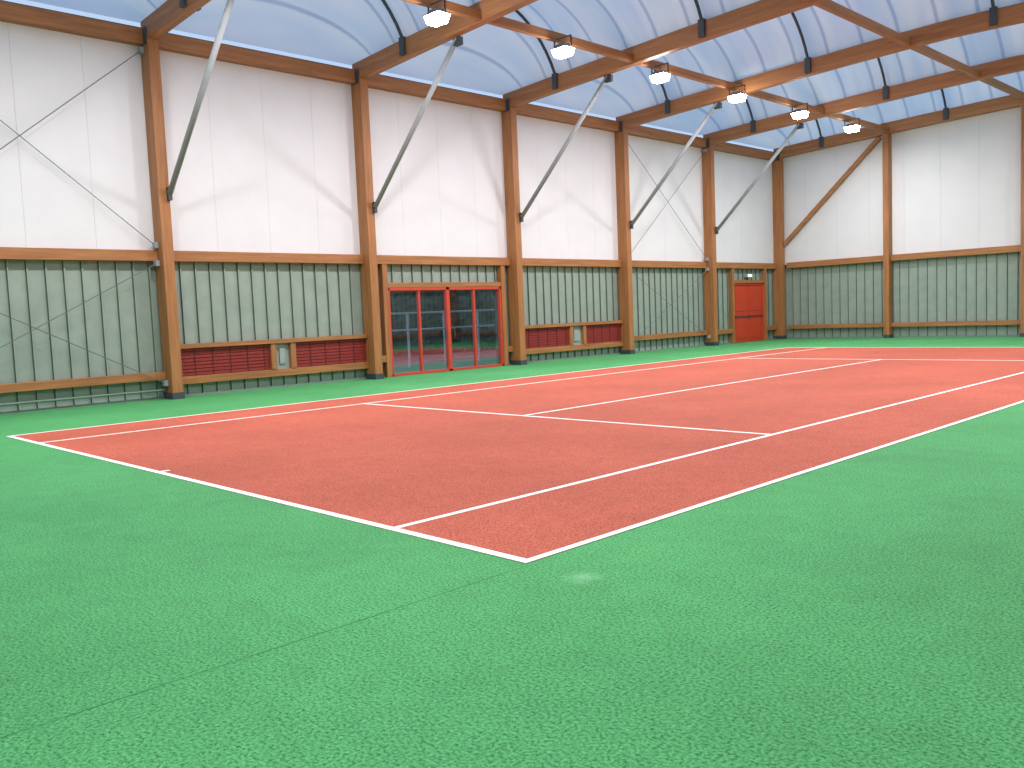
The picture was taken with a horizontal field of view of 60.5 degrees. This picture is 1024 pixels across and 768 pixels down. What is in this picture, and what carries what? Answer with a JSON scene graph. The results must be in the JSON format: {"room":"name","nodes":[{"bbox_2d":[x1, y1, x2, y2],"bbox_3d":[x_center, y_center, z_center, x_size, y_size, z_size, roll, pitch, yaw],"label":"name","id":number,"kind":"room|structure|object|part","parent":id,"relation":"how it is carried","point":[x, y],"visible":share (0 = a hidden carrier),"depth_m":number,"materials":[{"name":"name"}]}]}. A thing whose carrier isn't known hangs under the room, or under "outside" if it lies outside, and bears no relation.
{"room":"sports hall","nodes":[
{"label":"sports hall","id":0,"kind":"room"},
{"bbox_2d":[0,0,773,414],"bbox_3d":[-3.926,-4.049,22.522,42.170,7.850,0.300,-7,6,-44],"label":"wall","id":1,"kind":"structure","parent":0,"point":[268,166],"depth_m":20.81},
{"bbox_2d":[0,1,142,45],"bbox_3d":[-9.503,-7.013,16.566,4.990,0.320,0.200,-7,6,-44],"label":"trim","id":2,"kind":"structure","parent":1,"relation":"attached to","point":[13,13],"depth_m":17.24,"materials":[{"name":"brown wood"}]},
{"bbox_2d":[0,247,157,261],"bbox_3d":[-9.387,-2.519,16.996,4.990,0.230,0.220,-7,6,-44],"label":"trim","id":3,"kind":"structure","parent":1,"relation":"attached to","point":[6,253],"depth_m":17.52,"materials":[{"name":"brown wood"}]},
{"bbox_2d":[0,372,165,392],"bbox_3d":[-9.271,0.032,17.189,4.990,0.170,0.150,-7,6,-44],"label":"trim","id":4,"kind":"structure","parent":1,"relation":"attached to","point":[127,378],"depth_m":17.65,"materials":[{"name":"brown wood"}]},
{"bbox_2d":[159,33,354,84],"bbox_3d":[-5.765,-7.459,20.218,5.020,0.320,0.200,-7,6,-44],"label":"trim","id":5,"kind":"structure","parent":1,"relation":"attached to","point":[168,42],"depth_m":20.05,"materials":[{"name":"brown wood"}]},
{"bbox_2d":[174,251,362,263],"bbox_3d":[-5.649,-2.965,20.649,5.020,0.230,0.220,-7,6,-44],"label":"trim","id":6,"kind":"structure","parent":1,"relation":"attached to","point":[179,256],"depth_m":20.40,"materials":[{"name":"brown wood"}]},
{"bbox_2d":[180,334,366,376],"bbox_3d":[-5.528,-0.713,20.800,4.980,0.710,0.200,-7,6,-44],"label":"vent panel","id":7,"kind":"object","parent":1,"relation":"attached to","point":[268,354],"visible":0.87,"depth_m":20.61,"materials":[{"name":"red metal"}]},
{"bbox_3d":[-5.541,-1.016,20.776,4.980,0.100,0.200,-7,6,-44],"label":"rail","id":8,"kind":"part","parent":7,"relation":"part of","materials":[{"name":"brown wood"}]},
{"bbox_2d":[183,362,367,384],"bbox_3d":[-5.528,-0.275,20.853,5.020,0.170,0.150,-7,6,-44],"label":"trim","id":9,"kind":"structure","parent":1,"relation":"attached to","point":[359,365],"depth_m":20.63,"materials":[{"name":"brown wood"}]},
{"bbox_2d":[368,75,505,111],"bbox_3d":[-2.024,-7.905,23.874,5.000,0.320,0.200,-7,6,-44],"label":"trim","id":10,"kind":"structure","parent":1,"relation":"attached to","point":[379,82],"depth_m":23.77,"materials":[{"name":"brown wood"}]},
{"bbox_2d":[377,255,509,265],"bbox_3d":[-1.908,-3.411,24.305,5.000,0.230,0.220,-7,6,-44],"label":"trim","id":11,"kind":"structure","parent":1,"relation":"attached to","point":[381,259],"depth_m":24.12,"materials":[{"name":"brown wood"}]},
{"bbox_2d":[388,286,503,376],"bbox_3d":[-1.766,-1.529,24.483,4.110,2.340,0.170,-7,6,-44],"label":"frame","id":12,"kind":"object","parent":1,"relation":"attached to","point":[445,289],"visible":1,"depth_m":24.47,"materials":[{"name":"metal"}]},
{"bbox_2d":[508,346,512,351],"bbox_3d":[-0.085,-1.045,26.167,0.210,0.170,0.150,-7,6,-44],"label":"trim","id":13,"kind":"structure","parent":1,"relation":"attached to","point":[510,348],"depth_m":26.10,"materials":[{"name":"brown wood"}]},
{"bbox_2d":[516,104,618,132],"bbox_3d":[1.710,-8.351,27.523,5.000,0.320,0.200,-7,6,-44],"label":"trim","id":14,"kind":"structure","parent":1,"relation":"attached to","point":[528,110],"depth_m":27.34,"materials":[{"name":"brown wood"}]},
{"bbox_2d":[522,258,620,266],"bbox_3d":[1.826,-3.857,27.953,5.000,0.230,0.220,-7,6,-44],"label":"trim","id":15,"kind":"structure","parent":1,"relation":"attached to","point":[546,262],"depth_m":27.83,"materials":[{"name":"brown wood"}]},
{"bbox_2d":[525,320,622,348],"bbox_3d":[1.947,-1.605,28.105,4.900,0.710,0.200,-7,6,-44],"label":"vent panel","id":16,"kind":"object","parent":1,"relation":"attached to","point":[560,334],"visible":0.85,"depth_m":27.97,"materials":[{"name":"red metal"}]},
{"bbox_3d":[1.935,-1.909,28.080,4.900,0.100,0.200,-7,6,-44],"label":"rail","id":17,"kind":"part","parent":16,"relation":"part of","materials":[{"name":"brown wood"}]},
{"bbox_2d":[526,341,622,353],"bbox_3d":[1.948,-1.167,28.157,5.000,0.170,0.150,-7,6,-44],"label":"trim","id":18,"kind":"structure","parent":1,"relation":"attached to","point":[616,343],"depth_m":28.07,"materials":[{"name":"brown wood"}]},
{"bbox_2d":[628,126,705,147],"bbox_3d":[5.427,-8.794,31.155,4.950,0.320,0.200,-7,6,-44],"label":"trim","id":19,"kind":"structure","parent":1,"relation":"attached to","point":[639,131],"depth_m":31.05,"materials":[{"name":"brown wood"}]},
{"bbox_2d":[632,260,706,267],"bbox_3d":[5.543,-4.300,31.585,4.950,0.230,0.220,-7,6,-44],"label":"trim","id":20,"kind":"structure","parent":1,"relation":"attached to","point":[635,263],"depth_m":31.46,"materials":[{"name":"brown wood"}]},
{"bbox_2d":[634,330,707,340],"bbox_3d":[5.659,-1.750,31.778,4.950,0.170,0.150,-7,6,-44],"label":"trim","id":21,"kind":"structure","parent":1,"relation":"attached to","point":[692,333],"depth_m":31.71,"materials":[{"name":"brown wood"}]},
{"bbox_2d":[718,329,732,333],"bbox_3d":[8.118,-2.031,34.217,1.520,0.180,0.200,-7,6,-44],"label":"trim","id":22,"kind":"structure","parent":1,"relation":"attached to","point":[721,331],"depth_m":34.30,"materials":[{"name":"brown wood"}]},
{"bbox_2d":[714,142,775,160],"bbox_3d":[9.133,-9.237,34.776,4.970,0.320,0.200,-7,6,-44],"label":"trim","id":23,"kind":"structure","parent":1,"relation":"attached to","point":[722,147],"depth_m":34.69,"materials":[{"name":"brown wood"}]},
{"bbox_2d":[717,262,775,268],"bbox_3d":[9.248,-4.742,35.206,4.970,0.230,0.220,-7,6,-44],"label":"trim","id":24,"kind":"structure","parent":1,"relation":"attached to","point":[720,265],"depth_m":35.16,"materials":[{"name":"brown wood"}]},
{"bbox_2d":[734,283,763,339],"bbox_3d":[9.568,-2.901,35.620,2.350,2.370,0.120,-7,6,-44],"label":"frame","id":25,"kind":"object","parent":1,"relation":"attached to","point":[734,283],"visible":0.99,"depth_m":36.33,"materials":[{"name":"red metal"}]},
{"bbox_2d":[767,325,776,329],"bbox_3d":[10.833,-2.356,36.870,0.800,0.180,0.200,-7,6,-44],"label":"trim","id":26,"kind":"structure","parent":1,"relation":"attached to","point":[773,327],"depth_m":36.82,"materials":[{"name":"brown wood"}]},
{"bbox_2d":[352,0,537,78],"bbox_3d":[3.407,-7.724,14.576,0.220,0.850,20.960,-7,6,-44],"label":"rafter","id":27,"kind":"object","parent":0,"point":[428,38],"visible":0.85,"depth_m":19.74,"materials":[{"name":"brown wood"}]},
{"bbox_2d":[402,0,888,132],"bbox_3d":[-0.639,-7.813,18.662,41.600,0.190,0.140,-7,6,-44],"label":"beam","id":28,"kind":"structure","parent":27,"relation":"attached to","point":[460,10],"depth_m":21.74,"materials":[{"name":"brown wood"}]},
{"bbox_2d":[423,0,450,26],"bbox_3d":[-1.500,-7.409,17.511,0.334,0.423,0.528,-7,6,-44],"label":"floodlight","id":29,"kind":"object","parent":28,"relation":"attached to","point":[437,16],"visible":1,"depth_m":17.42,"materials":[{"name":"white"}]},
{"bbox_2d":[551,34,574,58],"bbox_3d":[1.166,-7.727,20.115,0.334,0.423,0.528,-7,6,-44],"label":"floodlight","id":30,"kind":"object","parent":28,"relation":"attached to","point":[562,50],"visible":1,"depth_m":20.02,"materials":[{"name":"white"}]},
{"bbox_2d":[649,62,670,83],"bbox_3d":[3.831,-8.045,22.719,0.334,0.423,0.528,-7,6,-44],"label":"floodlight","id":31,"kind":"object","parent":28,"relation":"attached to","point":[658,76],"visible":1,"depth_m":22.63,"materials":[{"name":"white"}]},
{"bbox_2d":[727,85,746,102],"bbox_3d":[6.496,-8.363,25.324,0.334,0.423,0.528,-7,6,-44],"label":"floodlight","id":32,"kind":"object","parent":28,"relation":"attached to","point":[737,96],"visible":1,"depth_m":25.22,"materials":[{"name":"white"}]},
{"bbox_2d":[791,103,808,118],"bbox_3d":[9.162,-8.681,27.928,0.334,0.423,0.528,-7,6,-44],"label":"floodlight","id":33,"kind":"object","parent":28,"relation":"attached to","point":[800,113],"visible":1,"depth_m":27.84,"materials":[{"name":"white"}]},
{"bbox_2d":[844,118,859,132],"bbox_3d":[11.827,-8.999,30.532,0.334,0.423,0.528,-7,6,-44],"label":"floodlight","id":34,"kind":"object","parent":28,"relation":"attached to","point":[850,127],"visible":1,"depth_m":30.44,"materials":[{"name":"white"}]},
{"bbox_2d":[803,0,1023,100],"bbox_3d":[2.715,-7.858,15.224,41.600,0.190,0.140,-7,6,-44],"label":"beam","id":35,"kind":"structure","parent":27,"relation":"attached to","point":[830,6],"depth_m":22.24,"materials":[{"name":"brown wood"}]},
{"bbox_2d":[0,336,1023,767],"bbox_3d":[3.733,0.260,15.210,42.370,0.200,21.400,-7,6,-44],"label":"floor","id":36,"kind":"structure","parent":0,"point":[866,610],"depth_m":4.38,"materials":[{"name":"green plastic"}]},
{"bbox_2d":[164,392,184,399],"bbox_3d":[-7.288,0.246,18.941,0.300,0.140,0.464,-7,6,-44],"label":"shoe","id":37,"kind":"object","parent":36,"relation":"on","point":[181,395],"visible":0.97,"depth_m":18.80,"materials":[{"name":"grey metal"}]},
{"bbox_2d":[141,33,183,392],"bbox_3d":[-7.444,-3.528,18.640,0.240,7.520,0.440,-7,6,-44],"label":"column","id":38,"kind":"structure","parent":37,"relation":"on","point":[150,59],"depth_m":18.50,"materials":[{"name":"brown wood"}]},
{"bbox_2d":[141,26,146,46],"bbox_3d":[-7.582,-7.228,18.331,0.272,0.350,0.320,-7,6,-44],"label":"plate","id":39,"kind":"object","parent":38,"relation":"attached to","point":[144,27],"visible":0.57,"depth_m":18.17,"materials":[{"name":"metal"}]},
{"bbox_2d":[140,0,210,39],"bbox_3d":[-0.342,-7.277,10.914,0.220,0.850,20.960,-7,6,-44],"label":"rafter","id":40,"kind":"object","parent":38,"relation":"on","point":[166,17],"visible":0.91,"depth_m":17.45,"materials":[{"name":"brown wood"}]},
{"bbox_2d":[179,0,186,7],"bbox_3d":[-8.098,-8.036,15.003,5.101,2.060,0.160,-7,6,-44],"label":"hoop","id":41,"kind":"object","parent":40,"relation":"attached to","point":[182,3],"visible":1,"depth_m":16.77,"materials":[{"name":"metal"}]},
{"bbox_2d":[166,0,233,200],"bbox_3d":[-6.050,-5.566,17.108,0.116,3.508,3.575,-7,6,-44],"label":"strut","id":42,"kind":"object","parent":38,"relation":"attached to","point":[229,4],"visible":1,"depth_m":17.10,"materials":[{"name":"grey metal"}]},
{"bbox_2d":[0,567,521,737],"bbox_3d":[-3.996,1.587,1.317,11.380,0.001,0.008,-7,6,-44],"label":"floor seam","id":43,"kind":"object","parent":36,"relation":"on","point":[521,567],"depth_m":3.99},
{"bbox_2d":[365,373,383,379],"bbox_3d":[-3.540,-0.201,22.604,0.300,0.140,0.464,-7,6,-44],"label":"shoe","id":44,"kind":"object","parent":36,"relation":"on","point":[368,376],"visible":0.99,"depth_m":22.47,"materials":[{"name":"grey metal"}]},
{"bbox_2d":[351,74,382,373],"bbox_3d":[-3.696,-3.976,22.303,0.240,7.520,0.440,-7,6,-44],"label":"column","id":45,"kind":"structure","parent":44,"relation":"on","point":[370,305],"depth_m":22.18,"materials":[{"name":"brown wood"}]},
{"bbox_2d":[351,68,358,84],"bbox_3d":[-3.834,-7.675,21.994,0.272,0.350,0.320,-7,6,-44],"label":"plate","id":46,"kind":"object","parent":45,"relation":"attached to","point":[356,70],"visible":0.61,"depth_m":21.83,"materials":[{"name":"metal"}]},
{"bbox_2d":[372,36,462,212],"bbox_3d":[-2.301,-6.013,20.770,0.116,3.508,3.575,-7,6,-44],"label":"strut","id":47,"kind":"object","parent":45,"relation":"attached to","point":[457,41],"visible":1,"depth_m":20.60,"materials":[{"name":"grey metal"}]},
{"bbox_2d":[378,264,508,376],"bbox_3d":[-1.793,-1.833,24.473,4.430,2.950,0.170,-7,6,-44],"label":"timber posts","id":48,"kind":"object","parent":36,"relation":"on","point":[382,268],"visible":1,"depth_m":22.98,"materials":[{"name":"brown wood"}]},
{"bbox_2d":[388,282,500,287],"bbox_3d":[-1.838,-2.759,24.406,4.110,0.130,0.150,-7,6,-44],"label":"lintel","id":49,"kind":"object","parent":48,"relation":"attached to","point":[411,284],"depth_m":24.27,"materials":[{"name":"red metal"}]},
{"bbox_2d":[6,347,1023,563],"bbox_3d":[4.714,-0.070,17.541,23.770,0.006,10.970,-7,6,-44],"label":"court","id":50,"kind":"object","parent":36,"relation":"on","point":[525,470],"visible":1,"depth_m":10.81,"materials":[{"name":"rubber"}]},
{"bbox_2d":[510,360,526,364],"bbox_3d":[0.194,-0.646,26.253,0.300,0.140,0.464,-7,6,-44],"label":"shoe","id":51,"kind":"object","parent":36,"relation":"on","point":[513,362],"visible":0.99,"depth_m":26.12,"materials":[{"name":"grey metal"}]},
{"bbox_2d":[501,103,525,359],"bbox_3d":[0.038,-4.421,25.952,0.240,7.520,0.440,-7,6,-44],"label":"column","id":52,"kind":"structure","parent":51,"relation":"on","point":[509,118],"depth_m":25.83,"materials":[{"name":"brown wood"}]},
{"bbox_2d":[502,98,509,112],"bbox_3d":[-0.100,-8.121,25.643,0.272,0.350,0.320,-7,6,-44],"label":"plate","id":53,"kind":"object","parent":52,"relation":"attached to","point":[507,100],"visible":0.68,"depth_m":25.48,"materials":[{"name":"metal"}]},
{"bbox_2d":[519,74,612,221],"bbox_3d":[1.433,-6.459,24.419,0.116,3.508,3.575,-7,6,-44],"label":"strut","id":54,"kind":"object","parent":52,"relation":"attached to","point":[608,78],"visible":1,"depth_m":24.27,"materials":[{"name":"grey metal"}]},
{"bbox_2d":[503,0,828,107],"bbox_3d":[7.141,-8.169,18.225,0.220,0.850,20.960,-7,6,-44],"label":"rafter","id":55,"kind":"object","parent":52,"relation":"on","point":[760,11],"visible":0.92,"depth_m":21.51,"materials":[{"name":"brown wood"}]},
{"bbox_2d":[619,350,634,353],"bbox_3d":[3.929,-1.092,29.902,0.300,0.140,0.464,-7,6,-44],"label":"shoe","id":56,"kind":"object","parent":36,"relation":"on","point":[620,351],"visible":0.99,"depth_m":29.77,"materials":[{"name":"grey metal"}]},
{"bbox_2d":[614,125,633,349],"bbox_3d":[3.773,-4.867,29.601,0.240,7.520,0.440,-7,6,-44],"label":"column","id":57,"kind":"structure","parent":56,"relation":"on","point":[625,287],"depth_m":29.48,"materials":[{"name":"brown wood"}]},
{"bbox_2d":[615,121,622,132],"bbox_3d":[3.635,-8.566,29.292,0.272,0.350,0.320,-7,6,-44],"label":"plate","id":58,"kind":"object","parent":57,"relation":"attached to","point":[620,122],"visible":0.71,"depth_m":29.14,"materials":[{"name":"metal"}]},
{"bbox_2d":[629,145,708,260],"bbox_3d":[5.556,-6.512,31.301,4.930,4.140,0.120,-7,6,-44],"label":"brace","id":59,"kind":"object","parent":57,"relation":"attached to","point":[704,150],"visible":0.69,"depth_m":31.60,"materials":[{"name":"metal"}]},
{"bbox_2d":[632,268,710,339],"bbox_3d":[5.707,-2.862,31.592,4.930,2.670,0.120,-7,6,-44],"label":"brace","id":60,"kind":"object","parent":57,"relation":"attached to","point":[706,269],"visible":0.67,"depth_m":31.91,"materials":[{"name":"metal"}]},
{"bbox_2d":[630,102,721,228],"bbox_3d":[5.167,-6.904,28.068,0.116,3.508,3.575,-7,6,-44],"label":"strut","id":61,"kind":"object","parent":57,"relation":"attached to","point":[716,105],"visible":1,"depth_m":27.92,"materials":[{"name":"grey metal"}]},
{"bbox_2d":[705,342,718,345],"bbox_3d":[7.627,-1.534,33.516,0.300,0.140,0.464,-7,6,-44],"label":"shoe","id":62,"kind":"object","parent":36,"relation":"on","point":[706,343],"visible":1,"depth_m":33.39,"materials":[{"name":"grey metal"}]},
{"bbox_2d":[702,142,717,341],"bbox_3d":[7.471,-5.308,33.215,0.240,7.520,0.440,-7,6,-44],"label":"column","id":63,"kind":"structure","parent":62,"relation":"on","point":[708,175],"depth_m":33.10,"materials":[{"name":"brown wood"}]},
{"bbox_2d":[702,138,709,148],"bbox_3d":[7.333,-9.008,32.906,0.272,0.350,0.320,-7,6,-44],"label":"plate","id":64,"kind":"object","parent":63,"relation":"attached to","point":[707,139],"visible":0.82,"depth_m":32.75,"materials":[{"name":"metal"}]},
{"bbox_2d":[715,123,803,233],"bbox_3d":[8.866,-7.346,31.682,0.116,3.508,3.575,-7,6,-44],"label":"strut","id":65,"kind":"object","parent":63,"relation":"attached to","point":[799,125],"visible":1,"depth_m":31.55,"materials":[{"name":"grey metal"}]},
{"bbox_2d":[728,268,767,342],"bbox_3d":[9.581,-3.189,35.572,2.630,2.950,0.190,-7,6,-44],"label":"timber posts","id":66,"kind":"object","parent":36,"relation":"on","point":[731,270],"visible":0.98,"depth_m":34.71,"materials":[{"name":"brown wood"}]},
{"bbox_2d":[734,280,763,282],"bbox_3d":[9.535,-4.141,35.504,2.350,0.120,0.170,-7,6,-44],"label":"lintel","id":67,"kind":"object","parent":66,"relation":"attached to","point":[735,281],"depth_m":35.41,"materials":[{"name":"brown wood"}]},
{"bbox_2d":[734,285,762,342],"bbox_3d":[9.593,-2.861,35.600,2.190,2.270,0.127,-7,6,-44],"label":"leaves","id":68,"kind":"object","parent":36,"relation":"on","point":[748,298],"visible":1,"depth_m":35.62,"materials":[{"name":"red paint"}]},
{"bbox_2d":[773,335,786,338],"bbox_3d":[11.340,-1.977,37.144,0.300,0.140,0.464,-7,6,-44],"label":"shoe","id":69,"kind":"object","parent":36,"relation":"on","point":[774,337],"visible":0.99,"depth_m":37.03,"materials":[{"name":"grey metal"}]},
{"bbox_2d":[772,155,785,335],"bbox_3d":[11.184,-5.751,36.843,0.240,7.520,0.440,-7,6,-44],"label":"shaft","id":70,"kind":"object","parent":69,"relation":"on","point":[779,306],"visible":0.77,"depth_m":36.73,"materials":[{"name":"brown wood"}]},
{"bbox_2d":[783,136,880,244],"bbox_3d":[12.701,-7.625,35.062,0.120,3.819,4.100,-7,6,-44],"label":"brace","id":71,"kind":"object","parent":70,"relation":"attached to","point":[877,139],"visible":1,"depth_m":34.91,"materials":[{"name":"brown wood"}]},
{"bbox_2d":[883,334,892,337],"bbox_3d":[14.541,-1.846,33.913,0.360,0.130,0.240,-7,6,-44],"label":"shoe","id":72,"kind":"object","parent":36,"relation":"on","point":[891,335],"visible":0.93,"depth_m":33.81,"materials":[{"name":"grey metal"}]},
{"bbox_2d":[882,134,892,334],"bbox_3d":[14.383,-5.674,33.607,0.340,7.617,0.220,-7,6,-44],"label":"column","id":73,"kind":"structure","parent":72,"relation":"on","point":[886,138],"depth_m":33.50,"materials":[{"name":"brown wood"}]},
{"bbox_3d":[17.854,-1.713,30.539,0.360,0.130,0.240,-7,6,-44],"label":"shoe","id":74,"kind":"object","parent":36,"relation":"on","visible":0},
{"bbox_2d":[1020,105,1023,332],"bbox_3d":[17.692,-5.631,30.226,0.340,7.797,0.220,-7,6,-44],"label":"shaft","id":75,"kind":"object","parent":74,"relation":"on","point":[1022,106],"visible":0.8,"depth_m":30.17,"materials":[{"name":"brown wood"}]},
{"bbox_3d":[-11.015,0.691,15.299,0.300,0.140,0.464,-7,6,-44],"label":"shoe","id":76,"kind":"object","parent":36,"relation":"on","visible":0},
{"bbox_3d":[-11.171,-3.084,14.998,0.240,7.520,0.440,-7,6,-44],"label":"shaft","id":77,"kind":"object","parent":76,"relation":"on","visible":0},
{"bbox_2d":[0,46,158,247],"bbox_3d":[-9.374,-4.731,16.712,4.970,4.140,0.120,-7,6,-44],"label":"brace","id":78,"kind":"object","parent":77,"relation":"attached to","point":[140,49],"visible":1,"depth_m":17.55,"materials":[{"name":"metal"}]},
{"bbox_2d":[0,389,165,405],"bbox_3d":[-9.227,0.337,17.181,4.950,0.044,0.042,-7,6,-44],"label":"pipe","id":79,"kind":"object","parent":77,"relation":"attached to","point":[158,390],"visible":1,"depth_m":17.69,"materials":[{"name":"metal"}]},
{"bbox_2d":[0,260,168,385],"bbox_3d":[-9.223,-1.080,17.004,4.970,2.670,0.120,-7,6,-44],"label":"brace","id":80,"kind":"object","parent":77,"relation":"attached to","point":[156,262],"visible":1,"depth_m":17.76,"materials":[{"name":"metal"}]},
{"bbox_2d":[28,0,1023,148],"bbox_3d":[3.342,-8.765,14.472,41.820,2.067,21.200,-7,6,-44],"label":"ceiling","id":81,"kind":"structure","parent":0,"point":[490,58],"depth_m":23.86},
{"bbox_2d":[197,0,405,55],"bbox_3d":[-4.360,-8.482,18.655,5.131,2.060,0.160,-7,6,-44],"label":"hoop","id":82,"kind":"object","parent":81,"relation":"attached to","point":[402,45],"visible":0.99,"depth_m":20.37,"materials":[{"name":"metal"}]},
{"bbox_2d":[515,10,557,88],"bbox_3d":[-0.619,-8.929,22.311,5.111,2.060,0.160,-7,6,-44],"label":"hoop","id":83,"kind":"object","parent":81,"relation":"attached to","point":[554,75],"visible":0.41,"depth_m":23.92,"materials":[{"name":"metal"}]},
{"bbox_2d":[653,69,670,113],"bbox_3d":[3.115,-9.374,25.960,5.111,2.060,0.160,-7,6,-44],"label":"hoop","id":84,"kind":"object","parent":81,"relation":"attached to","point":[667,102],"visible":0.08,"depth_m":27.69,"materials":[{"name":"metal"}]},
{"bbox_2d":[694,0,705,37],"bbox_3d":[2.678,-9.010,18.928,5.111,2.060,0.160,-7,6,-44],"label":"hoop","id":85,"kind":"object","parent":81,"relation":"attached to","point":[701,22],"visible":1,"depth_m":20.66,"materials":[{"name":"metal"}]},
{"bbox_2d":[745,97,755,132],"bbox_3d":[6.832,-9.818,29.592,5.061,2.060,0.160,-7,6,-44],"label":"hoop","id":86,"kind":"object","parent":81,"relation":"attached to","point":[752,123],"visible":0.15,"depth_m":31.29,"materials":[{"name":"metal"}]},
{"bbox_2d":[791,12,810,73],"bbox_3d":[6.412,-9.455,22.577,5.111,2.060,0.160,-7,6,-44],"label":"hoop","id":87,"kind":"object","parent":81,"relation":"attached to","point":[807,61],"visible":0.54,"depth_m":24.26,"materials":[{"name":"metal"}]},
{"bbox_2d":[815,119,823,147],"bbox_3d":[10.537,-10.260,33.213,5.081,2.060,0.160,-7,6,-44],"label":"hoop","id":88,"kind":"object","parent":81,"relation":"attached to","point":[816,120],"visible":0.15,"depth_m":34.92,"materials":[{"name":"metal"}]},
{"bbox_2d":[877,58,888,99],"bbox_3d":[10.129,-9.899,26.208,5.061,2.060,0.160,-7,6,-44],"label":"hoop","id":89,"kind":"object","parent":81,"relation":"attached to","point":[885,87],"visible":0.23,"depth_m":27.91,"materials":[{"name":"metal"}]},
{"bbox_2d":[941,89,948,119],"bbox_3d":[13.834,-10.341,29.829,5.081,2.060,0.160,-7,6,-44],"label":"hoop","id":90,"kind":"object","parent":81,"relation":"attached to","point":[945,109],"visible":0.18,"depth_m":31.54,"materials":[{"name":"metal"}]},
{"bbox_2d":[989,0,997,25],"bbox_3d":[9.714,-9.411,19.203,5.111,2.060,0.160,-7,6,-44],"label":"hoop","id":91,"kind":"object","parent":81,"relation":"attached to","point":[993,10],"visible":1,"depth_m":20.96,"materials":[{"name":"metal"}]},
{"bbox_2d":[616,2,1023,128],"bbox_3d":[10.875,-8.615,21.874,0.220,0.850,20.960,-7,6,-44],"label":"rafter","id":92,"kind":"object","parent":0,"point":[1010,15],"visible":0.93,"depth_m":23.73,"materials":[{"name":"brown wood"}]},
{"bbox_2d":[703,54,1023,144],"bbox_3d":[14.574,-9.057,25.488,0.220,0.850,20.960,-7,6,-44],"label":"rafter","id":93,"kind":"object","parent":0,"point":[1013,64],"visible":0.97,"depth_m":28.17,"materials":[{"name":"brown wood"}]},
{"bbox_2d":[773,95,1023,157],"bbox_3d":[18.287,-9.500,29.116,0.220,0.850,20.960,-7,6,-44],"label":"rafter","id":94,"kind":"object","parent":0,"point":[1005,102],"visible":0.87,"depth_m":32.55,"materials":[{"name":"brown wood"}]},
{"bbox_2d":[783,107,1020,338],"bbox_3d":[18.673,-5.787,29.641,0.250,8.320,21.500,-7,6,-44],"label":"wall","id":95,"kind":"structure","parent":0,"point":[956,184],"depth_m":33.01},
{"bbox_2d":[786,255,882,267],"bbox_3d":[12.962,-4.902,35.278,0.150,0.230,4.110,-7,6,-44],"label":"trim","id":96,"kind":"structure","parent":95,"relation":"attached to","point":[868,259],"depth_m":35.16,"materials":[{"name":"brown wood"}]},
{"bbox_2d":[788,323,883,328],"bbox_3d":[13.082,-2.349,35.496,0.150,0.160,4.110,-7,6,-44],"label":"trim","id":97,"kind":"structure","parent":95,"relation":"attached to","point":[855,325],"depth_m":35.36,"materials":[{"name":"brown wood"}]},
{"bbox_2d":[891,245,1020,260],"bbox_3d":[16.134,-4.775,32.047,0.150,0.230,4.510,-7,6,-44],"label":"trim","id":98,"kind":"structure","parent":95,"relation":"attached to","point":[1014,248],"depth_m":31.88,"materials":[{"name":"brown wood"}]},
{"bbox_2d":[892,320,1019,326],"bbox_3d":[16.254,-2.222,32.265,0.150,0.160,4.510,-7,6,-44],"label":"trim","id":99,"kind":"structure","parent":95,"relation":"attached to","point":[994,322],"depth_m":32.11,"materials":[{"name":"brown wood"}]},
{"label":"outside","id":100,"kind":"structure","parent":0,"visible":0},
{"bbox_2d":[393,349,496,373],"bbox_3d":[-1.495,-1.345,38.264,36.000,0.160,18.700,-7,6,-44],"label":"ground","id":101,"kind":"structure","parent":100,"point":[488,357],"depth_m":30.81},
{"bbox_2d":[390,289,495,356],"bbox_3d":[-1.440,-3.679,39.359,26.007,4.332,1.809,-7,6,-44],"label":"hedge","id":102,"kind":"object","parent":101,"relation":"on","point":[430,300],"visible":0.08,"depth_m":37.08,"materials":[{"name":"green plant"}]},
{"bbox_2d":[391,309,494,366],"bbox_3d":[-2.216,-1.534,28.927,12.060,1.760,0.060,-7,6,-44],"label":"terrace railing","id":103,"kind":"object","parent":101,"relation":"on","point":[408,330],"visible":0.31,"depth_m":28.86,"materials":[{"name":"metal"}]}
]}

